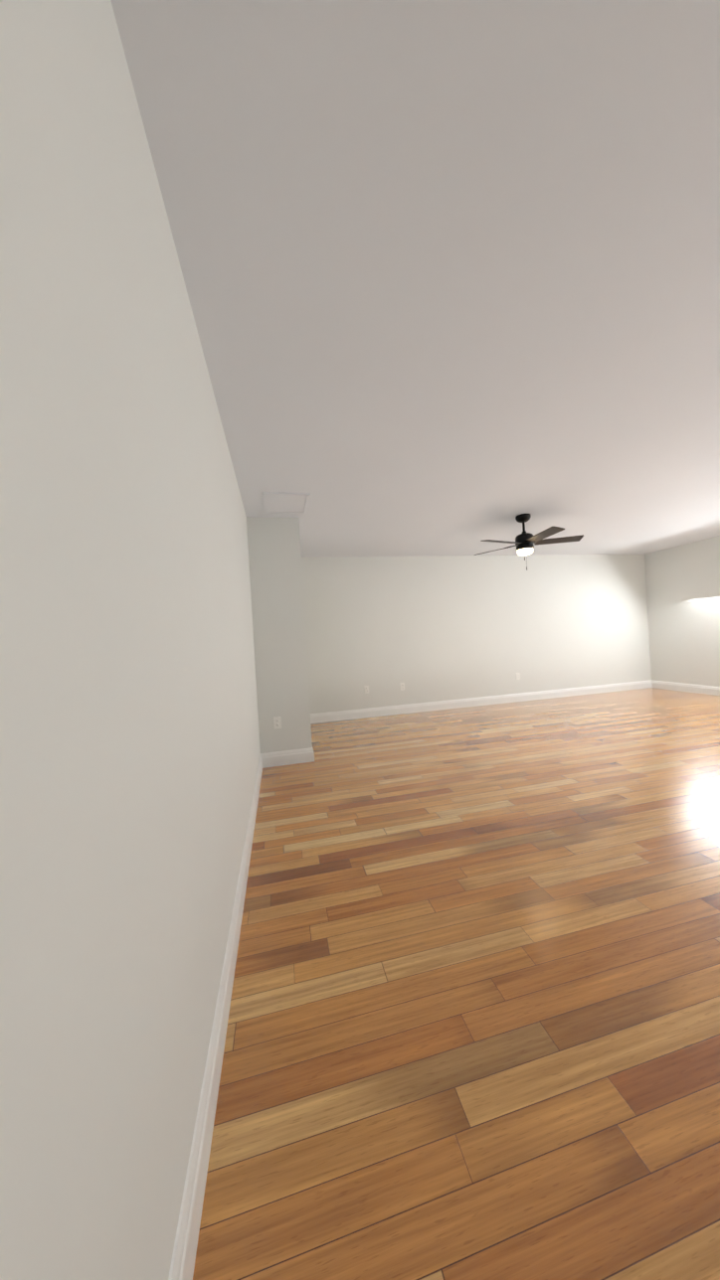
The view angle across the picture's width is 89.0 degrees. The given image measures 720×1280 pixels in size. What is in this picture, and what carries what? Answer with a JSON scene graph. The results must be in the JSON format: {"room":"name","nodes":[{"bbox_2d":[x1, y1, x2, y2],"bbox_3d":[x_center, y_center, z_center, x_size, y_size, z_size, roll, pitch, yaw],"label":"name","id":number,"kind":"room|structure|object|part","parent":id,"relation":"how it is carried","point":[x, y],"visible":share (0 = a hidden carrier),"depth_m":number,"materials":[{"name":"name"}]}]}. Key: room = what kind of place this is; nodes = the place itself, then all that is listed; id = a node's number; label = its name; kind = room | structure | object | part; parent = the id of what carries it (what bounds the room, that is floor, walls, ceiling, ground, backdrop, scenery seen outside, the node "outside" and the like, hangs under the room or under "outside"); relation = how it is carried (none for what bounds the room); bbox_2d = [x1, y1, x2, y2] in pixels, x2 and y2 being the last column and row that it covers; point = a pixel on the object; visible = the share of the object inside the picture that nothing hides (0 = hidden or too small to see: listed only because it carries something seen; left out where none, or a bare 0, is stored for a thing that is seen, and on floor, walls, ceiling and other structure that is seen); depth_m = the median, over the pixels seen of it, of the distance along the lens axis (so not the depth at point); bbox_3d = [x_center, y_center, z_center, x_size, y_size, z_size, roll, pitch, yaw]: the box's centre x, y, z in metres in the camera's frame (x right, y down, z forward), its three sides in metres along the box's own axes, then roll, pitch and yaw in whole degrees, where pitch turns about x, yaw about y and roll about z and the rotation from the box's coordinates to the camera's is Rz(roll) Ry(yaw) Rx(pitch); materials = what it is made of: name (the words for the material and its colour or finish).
{"room":"empty living room","nodes":[
{"label":"empty living room","id":0,"kind":"room"},
{"bbox_2d":[0,0,260,1279],"bbox_3d":[-0.691,0.011,1.730,0.120,2.440,5.020,-3,0,-12],"label":"wall","id":1,"kind":"structure","parent":0,"point":[129,745],"depth_m":0.52,"materials":[{"name":"paint"}]},
{"bbox_2d":[167,753,263,1279],"bbox_3d":[-0.507,1.155,1.504,0.015,0.136,4.220,-3,0,-12],"label":"baseboard","id":2,"kind":"structure","parent":1,"relation":"attached to","point":[182,1266],"depth_m":0.90,"materials":[{"name":"white wood"}]},
{"bbox_2d":[246,516,300,753],"bbox_3d":[-0.858,0.014,3.659,0.380,2.440,0.120,-3,0,-12],"label":"wall","id":3,"kind":"structure","parent":0,"point":[271,611],"depth_m":3.60,"materials":[{"name":"paint"}]},
{"bbox_2d":[273,716,281,728],"bbox_3d":[-0.808,0.812,3.597,0.070,0.115,0.008,-3,0,-12],"label":"outlet","id":4,"kind":"object","parent":3,"relation":"attached to","point":[277,721],"visible":1,"depth_m":3.60,"materials":[{"name":"white plastic"}]},
{"bbox_2d":[263,747,314,768],"bbox_3d":[-0.704,1.159,3.613,0.450,0.136,0.015,-3,0,-12],"label":"baseboard","id":5,"kind":"structure","parent":3,"relation":"attached to","point":[302,755],"depth_m":3.61,"materials":[{"name":"white wood"}]},
{"bbox_2d":[286,517,312,749],"bbox_3d":[-0.962,0.014,5.300,0.120,2.440,3.370,-3,0,-12],"label":"wall","id":6,"kind":"structure","parent":0,"point":[298,628],"depth_m":3.65,"materials":[{"name":"white paint"}]},
{"bbox_2d":[110,0,719,556],"bbox_3d":[1.704,-1.415,3.659,8.340,0.120,7.740,-3,0,-12],"label":"ceiling","id":7,"kind":"structure","parent":0,"point":[450,270],"depth_m":1.20,"materials":[{"name":"paint"}]},
{"bbox_2d":[262,491,309,513],"bbox_3d":[-0.658,-1.212,3.263,0.380,0.012,0.460,-3,0,-12],"label":"attic hatch","id":8,"kind":"object","parent":7,"relation":"in","point":[285,503],"depth_m":3.24,"materials":[{"name":"paint"}]},
{"bbox_2d":[474,513,583,570],"bbox_3d":[1.795,-1.069,3.985,1.122,0.584,1.099,-3,0,-12],"label":"ceiling fan","id":9,"kind":"object","parent":7,"relation":"hanging from","point":[524,542],"visible":1,"depth_m":3.94,"materials":[{"name":"black metal"}]},
{"bbox_3d":[1.807,-0.959,4.015,0.164,0.062,0.164,-3,0,-12],"label":"lamp shade","id":10,"kind":"part","parent":9,"relation":"part of","materials":[{"name":"white glass"}]},
{"bbox_3d":[1.810,-0.895,4.016,0.130,0.236,0.141,-3,0,-12],"label":"cord","id":11,"kind":"part","parent":9,"relation":"part of","materials":[{"name":"grey plastic"}]},
{"bbox_2d":[192,687,719,1279],"bbox_3d":[2.688,1.084,3.064,6.960,0.100,6.200,-3,0,-12],"label":"floor","id":12,"kind":"structure","parent":0,"point":[473,1026],"depth_m":1.18,"materials":[{"name":"brown wood"}]},
{"bbox_2d":[301,554,650,714],"bbox_3d":[2.219,-0.172,6.084,6.440,2.440,0.120,-3,0,-12],"label":"wall","id":13,"kind":"structure","parent":0,"point":[429,628],"depth_m":5.92,"materials":[{"name":"paint"}]},
{"bbox_2d":[363,685,368,693],"bbox_3d":[0.104,0.753,5.548,0.070,0.115,0.008,-3,0,-12],"label":"outlet","id":14,"kind":"object","parent":13,"relation":"attached to","point":[366,688],"visible":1,"depth_m":5.55,"materials":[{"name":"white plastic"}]},
{"bbox_2d":[399,682,404,690],"bbox_3d":[0.660,0.721,5.670,0.070,0.115,0.008,-3,0,-12],"label":"outlet","id":15,"kind":"object","parent":13,"relation":"attached to","point":[401,686],"visible":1,"depth_m":5.67,"materials":[{"name":"white plastic"}]},
{"bbox_2d":[310,679,652,723],"bbox_3d":[2.241,0.981,6.009,6.320,0.136,0.015,-3,0,-12],"label":"baseboard","id":16,"kind":"structure","parent":13,"relation":"attached to","point":[493,700],"depth_m":5.91,"materials":[{"name":"white wood"}]},
{"bbox_2d":[643,535,719,686],"bbox_3d":[5.963,-0.378,3.732,0.120,2.440,6.080,-3,0,-12],"label":"wall","id":17,"kind":"structure","parent":0,"point":[683,595],"depth_m":6.07,"materials":[{"name":"paint"}]},
{"bbox_2d":[652,680,719,695],"bbox_3d":[5.950,0.776,3.786,0.015,0.136,5.910,-3,0,-12],"label":"baseboard","id":18,"kind":"structure","parent":17,"relation":"attached to","point":[699,689],"depth_m":6.08,"materials":[{"name":"white wood"}]}
]}

